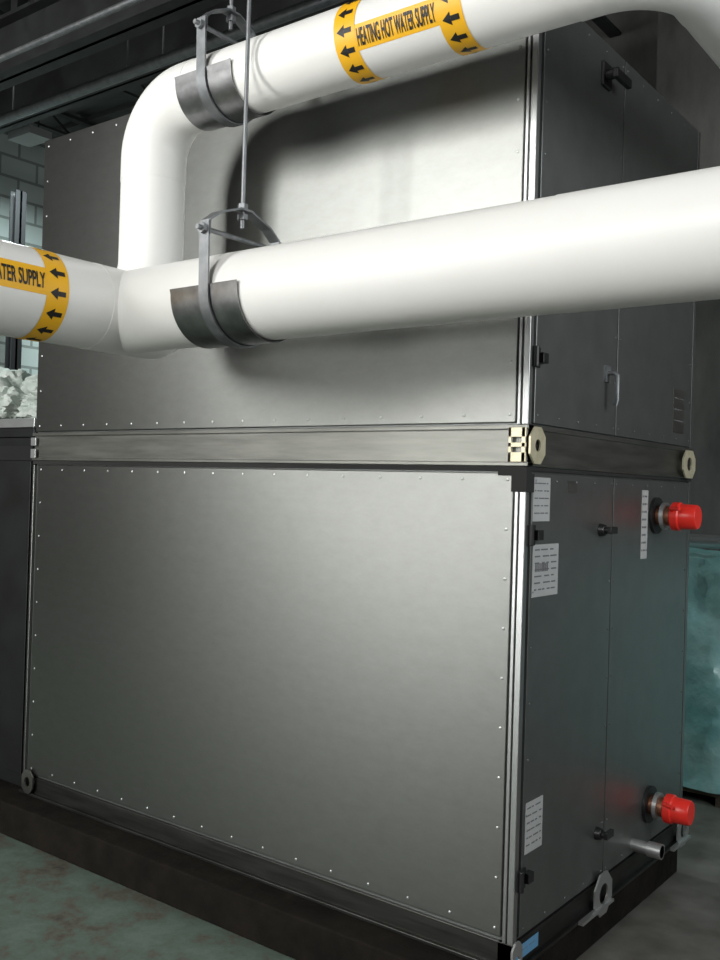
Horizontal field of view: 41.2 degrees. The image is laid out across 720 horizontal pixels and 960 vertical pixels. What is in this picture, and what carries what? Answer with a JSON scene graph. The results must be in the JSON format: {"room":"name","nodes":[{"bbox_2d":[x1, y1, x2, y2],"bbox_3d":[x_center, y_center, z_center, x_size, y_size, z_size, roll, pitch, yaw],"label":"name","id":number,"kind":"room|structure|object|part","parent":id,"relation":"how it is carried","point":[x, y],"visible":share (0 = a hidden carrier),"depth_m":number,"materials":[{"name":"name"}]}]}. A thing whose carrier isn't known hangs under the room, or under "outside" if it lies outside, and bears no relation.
{"room":"mechanical room","nodes":[
{"label":"mechanical room","id":0,"kind":"room"},
{"bbox_2d":[0,133,44,375],"bbox_3d":[-3.985,-0.956,8.587,0.200,4.850,3.400,1,-1,37],"label":"wall","id":1,"kind":"structure","parent":0,"point":[22,167],"depth_m":9.33,"materials":[{"name":"brick"}]},
{"bbox_2d":[0,0,143,62],"bbox_3d":[-0.773,-2.638,3.923,10.480,1.265,0.030,1,-1,37],"label":"conduit","id":2,"kind":"object","parent":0,"point":[124,4],"depth_m":4.30,"materials":[{"name":"grey metal"}]},
{"bbox_2d":[0,0,147,138],"bbox_3d":[-1.418,-3.396,3.054,10.900,0.200,9.600,1,-1,37],"label":"ceiling","id":3,"kind":"structure","parent":0,"point":[113,106],"depth_m":8.57,"materials":[{"name":"metal"}]},
{"bbox_2d":[8,120,51,146],"bbox_3d":[-2.612,-2.998,7.601,0.300,0.600,0.200,1,-1,37],"label":"ceiling lamp","id":4,"kind":"object","parent":3,"relation":"hanging from","point":[29,135],"depth_m":7.55,"materials":[{"name":"white metal"}]},
{"bbox_2d":[28,112,96,135],"bbox_3d":[-4.880,-3.280,5.692,0.080,0.199,9.180,1,-1,37],"label":"joist","id":5,"kind":"object","parent":3,"relation":"attached to","point":[64,115],"visible":0.06,"depth_m":8.58,"materials":[{"name":"metal"}]},
{"bbox_2d":[0,10,151,101],"bbox_3d":[-3.927,-3.257,4.964,0.080,0.199,9.180,1,-1,37],"label":"joist","id":6,"kind":"object","parent":3,"relation":"attached to","point":[126,94],"visible":0.02,"depth_m":7.68,"materials":[{"name":"metal"}]},
{"bbox_2d":[0,0,226,90],"bbox_3d":[-0.620,-2.674,4.122,10.480,1.180,0.140,1,-1,37],"label":"ceiling beam","id":7,"kind":"structure","parent":3,"relation":"attached to","point":[26,22],"depth_m":4.72,"materials":[{"name":"black metal"}]},
{"bbox_2d":[0,0,353,133],"bbox_3d":[0.116,-2.910,5.078,10.480,0.650,0.140,1,-1,37],"label":"ceiling beam","id":8,"kind":"structure","parent":3,"relation":"attached to","point":[182,32],"depth_m":6.37,"materials":[{"name":"black metal"}]},
{"bbox_2d":[174,0,274,130],"bbox_3d":[-0.395,-2.229,3.090,0.249,2.168,0.303,1,-1,37],"label":"hanger","id":9,"kind":"object","parent":3,"relation":"hanging from","point":[208,96],"visible":0.81,"depth_m":3.02,"materials":[{"name":"metal"}]},
{"bbox_3d":[-0.389,-2.381,3.094,0.028,1.862,0.032,1,-1,37],"label":"threaded rod","id":10,"kind":"part","parent":9,"relation":"part of","materials":[{"name":"metal"}]},
{"bbox_2d":[0,0,719,358],"bbox_3d":[-0.401,-0.898,2.185,8.135,0.977,5.104,2,0,-10],"label":"pipe","id":11,"kind":"object","parent":9,"relation":"hanging from","point":[656,240],"visible":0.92,"depth_m":2.50,"materials":[{"name":"white plastic"}]},
{"bbox_2d":[170,0,285,348],"bbox_3d":[-0.327,-1.852,2.859,0.273,2.920,0.353,1,-1,37],"label":"hanger","id":12,"kind":"object","parent":3,"relation":"hanging from","point":[209,315],"visible":0.85,"depth_m":2.78,"materials":[{"name":"metal"}]},
{"bbox_3d":[-0.312,-2.029,2.857,0.028,2.566,0.032,1,-1,37],"label":"threaded rod","id":13,"kind":"part","parent":12,"relation":"part of","materials":[{"name":"metal"}]},
{"bbox_2d":[591,15,620,37],"bbox_3d":[-1.066,-3.187,2.779,0.080,0.199,9.180,1,-1,37],"label":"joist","id":14,"kind":"object","parent":3,"relation":"attached to","point":[602,22],"visible":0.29,"depth_m":6.30,"materials":[{"name":"metal"}]},
{"bbox_2d":[12,26,164,109],"bbox_3d":[-0.130,-2.811,4.759,10.480,0.868,0.036,1,-1,37],"label":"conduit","id":15,"kind":"object","parent":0,"point":[163,34],"depth_m":5.51,"materials":[{"name":"grey metal"}]},
{"bbox_2d":[0,0,346,125],"bbox_3d":[-0.285,-2.726,4.559,10.480,1.050,0.060,1,-1,37],"label":"conduit","id":16,"kind":"object","parent":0,"point":[306,7],"depth_m":5.12,"materials":[{"name":"grey metal"}]},
{"bbox_2d":[0,791,719,959],"bbox_3d":[-1.568,1.601,3.016,10.900,0.200,9.600,1,-1,37],"label":"floor","id":17,"kind":"structure","parent":0,"point":[52,907],"depth_m":3.35,"materials":[{"name":"paint"}]},
{"bbox_2d":[4,189,26,369],"bbox_3d":[-2.965,-0.478,8.133,0.190,3.950,0.200,1,-1,37],"label":"steel post","id":18,"kind":"object","parent":17,"relation":"on","point":[17,215],"visible":0.32,"depth_m":8.13,"materials":[{"name":"grey metal"}]},
{"bbox_2d":[0,779,676,959],"bbox_3d":[-0.880,1.464,4.573,4.300,0.140,1.563,1,-1,37],"label":"pad","id":19,"kind":"object","parent":17,"relation":"on","point":[295,927],"visible":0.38,"depth_m":3.36,"materials":[{"name":"grey concrete"}]},
{"bbox_2d":[0,446,36,786],"bbox_3d":[-1.815,0.607,5.257,1.750,1.524,1.185,1,-1,37],"label":"cabinet","id":20,"kind":"object","parent":19,"relation":"on","point":[16,464],"visible":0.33,"depth_m":4.33,"materials":[{"name":"grey metal"}]},
{"bbox_3d":[-2.139,-0.136,4.810,1.750,0.065,0.045,1,-1,37],"label":"rail","id":21,"kind":"part","parent":20,"relation":"part of","materials":[{"name":"black plastic"}]},
{"bbox_2d":[0,418,37,445],"bbox_3d":[-2.051,-0.233,4.963,1.500,0.136,0.180,1,-1,37],"label":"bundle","id":22,"kind":"object","parent":20,"relation":"on","point":[18,431],"visible":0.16,"depth_m":4.52,"materials":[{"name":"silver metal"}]},
{"bbox_3d":[-1.714,-0.216,5.404,1.600,0.138,0.770,1,-1,37],"label":"stack","id":23,"kind":"object","parent":20,"relation":"on","visible":0},
{"bbox_2d":[0,366,30,418],"bbox_3d":[-2.057,-0.488,5.685,0.719,0.385,0.653,1,-1,37],"label":"bag","id":24,"kind":"object","parent":23,"relation":"on","point":[11,394],"visible":0.23,"depth_m":5.45,"materials":[{"name":"white plastic"}]},
{"bbox_2d":[16,374,37,417],"bbox_3d":[-1.594,-0.439,5.295,0.832,0.310,0.571,1,-1,37],"label":"bag","id":25,"kind":"object","parent":23,"relation":"on","point":[28,408],"visible":0.12,"depth_m":5.14,"materials":[{"name":"white plastic"}]},
{"bbox_2d":[19,21,701,959],"bbox_3d":[0.015,-0.008,4.023,2.594,2.898,1.524,1,-1,37],"label":"air handling unit","id":26,"kind":"object","parent":19,"relation":"on","point":[386,629],"visible":0.91,"depth_m":3.23,"materials":[{"name":"silver metal"}]},
{"bbox_3d":[-1.451,0.613,4.233,0.012,1.360,0.032,1,-1,37],"label":"corner post","id":27,"kind":"part","parent":26,"relation":"part of","materials":[{"name":"grey metal"}]},
{"bbox_3d":[-0.500,0.630,3.499,2.345,1.348,0.015,1,-1,37],"label":"panel","id":28,"kind":"part","parent":26,"relation":"part of","materials":[{"name":"grey metal"}]},
{"bbox_3d":[-0.466,-0.833,3.517,2.370,1.286,0.015,1,-1,37],"label":"panel","id":29,"kind":"part","parent":26,"relation":"part of","materials":[{"name":"grey metal"}]},
{"bbox_3d":[-0.086,1.373,4.056,2.444,0.080,1.467,1,-1,37],"label":"rail","id":30,"kind":"part","parent":26,"relation":"part of","materials":[{"name":"metal"}]},
{"bbox_3d":[-0.064,0.644,4.065,2.400,1.380,1.421,1,-1,37],"label":"casing","id":31,"kind":"part","parent":26,"relation":"part of","materials":[{"name":"grey metal"}]},
{"bbox_3d":[-0.021,-0.810,4.076,2.400,1.287,1.421,1,-1,37],"label":"casing","id":32,"kind":"part","parent":26,"relation":"part of","materials":[{"name":"grey metal"}]},
{"bbox_3d":[-0.046,-0.106,4.063,2.430,0.121,1.439,1,-1,37],"label":"rail","id":33,"kind":"part","parent":26,"relation":"part of","materials":[{"name":"grey metal"}]},
{"bbox_3d":[0.476,-0.056,2.783,0.036,2.793,0.033,1,-1,37],"label":"corner post","id":34,"kind":"part","parent":26,"relation":"part of","materials":[{"name":"silver metal"}]},
{"bbox_2d":[526,801,541,846],"bbox_3d":[0.516,1.019,2.841,0.001,0.113,0.092,1,-1,37],"label":"print","id":35,"kind":"object","parent":26,"relation":"attached to","point":[533,808],"depth_m":2.84,"materials":[{"name":"grey paper"}]},
{"bbox_2d":[534,482,548,513],"bbox_3d":[0.539,0.054,2.840,0.001,0.092,0.092,1,-1,37],"label":"print","id":36,"kind":"object","parent":26,"relation":"attached to","point":[541,489],"depth_m":2.84,"materials":[{"name":"grey paper"}]},
{"bbox_2d":[534,548,556,590],"bbox_3d":[0.556,0.266,2.868,0.001,0.122,0.143,1,-1,37],"label":"print","id":37,"kind":"object","parent":26,"relation":"attached to","point":[545,559],"depth_m":2.87,"materials":[{"name":"grey paper"}]},
{"bbox_3d":[0.913,-0.044,3.339,0.012,2.783,1.363,1,-1,37],"label":"panel","id":38,"kind":"part","parent":26,"relation":"part of","materials":[{"name":"grey metal"}]},
{"bbox_3d":[0.841,-0.312,3.187,0.048,0.137,0.040,1,-1,37],"label":"door handle","id":39,"kind":"part","parent":26,"relation":"part of","materials":[{"name":"metal"}]},
{"bbox_2d":[641,495,646,550],"bbox_3d":[1.040,0.158,3.499,0.001,0.204,0.050,1,-1,37],"label":"print","id":40,"kind":"object","parent":26,"relation":"attached to","point":[643,497],"depth_m":3.49,"materials":[{"name":"grey paper"}]},
{"bbox_2d":[683,534,719,807],"bbox_3d":[2.092,0.958,4.991,2.507,1.335,0.992,1,-1,37],"label":"load","id":41,"kind":"object","parent":17,"relation":"on","point":[701,760],"visible":0.12,"depth_m":4.74,"materials":[{"name":"teal plastic"}]},
{"bbox_2d":[585,10,657,89],"bbox_3d":[1.357,-0.809,6.771,10.500,4.850,0.200,1,-1,37],"label":"wall","id":42,"kind":"structure","parent":0,"point":[636,44],"depth_m":6.34,"materials":[{"name":"concrete"}]},
{"bbox_2d":[656,11,719,550],"bbox_3d":[2.274,-0.639,5.752,1.000,4.550,0.300,1,-1,37],"label":"wall column","id":43,"kind":"structure","parent":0,"point":[687,77],"depth_m":5.75,"materials":[{"name":"concrete"}]}
]}

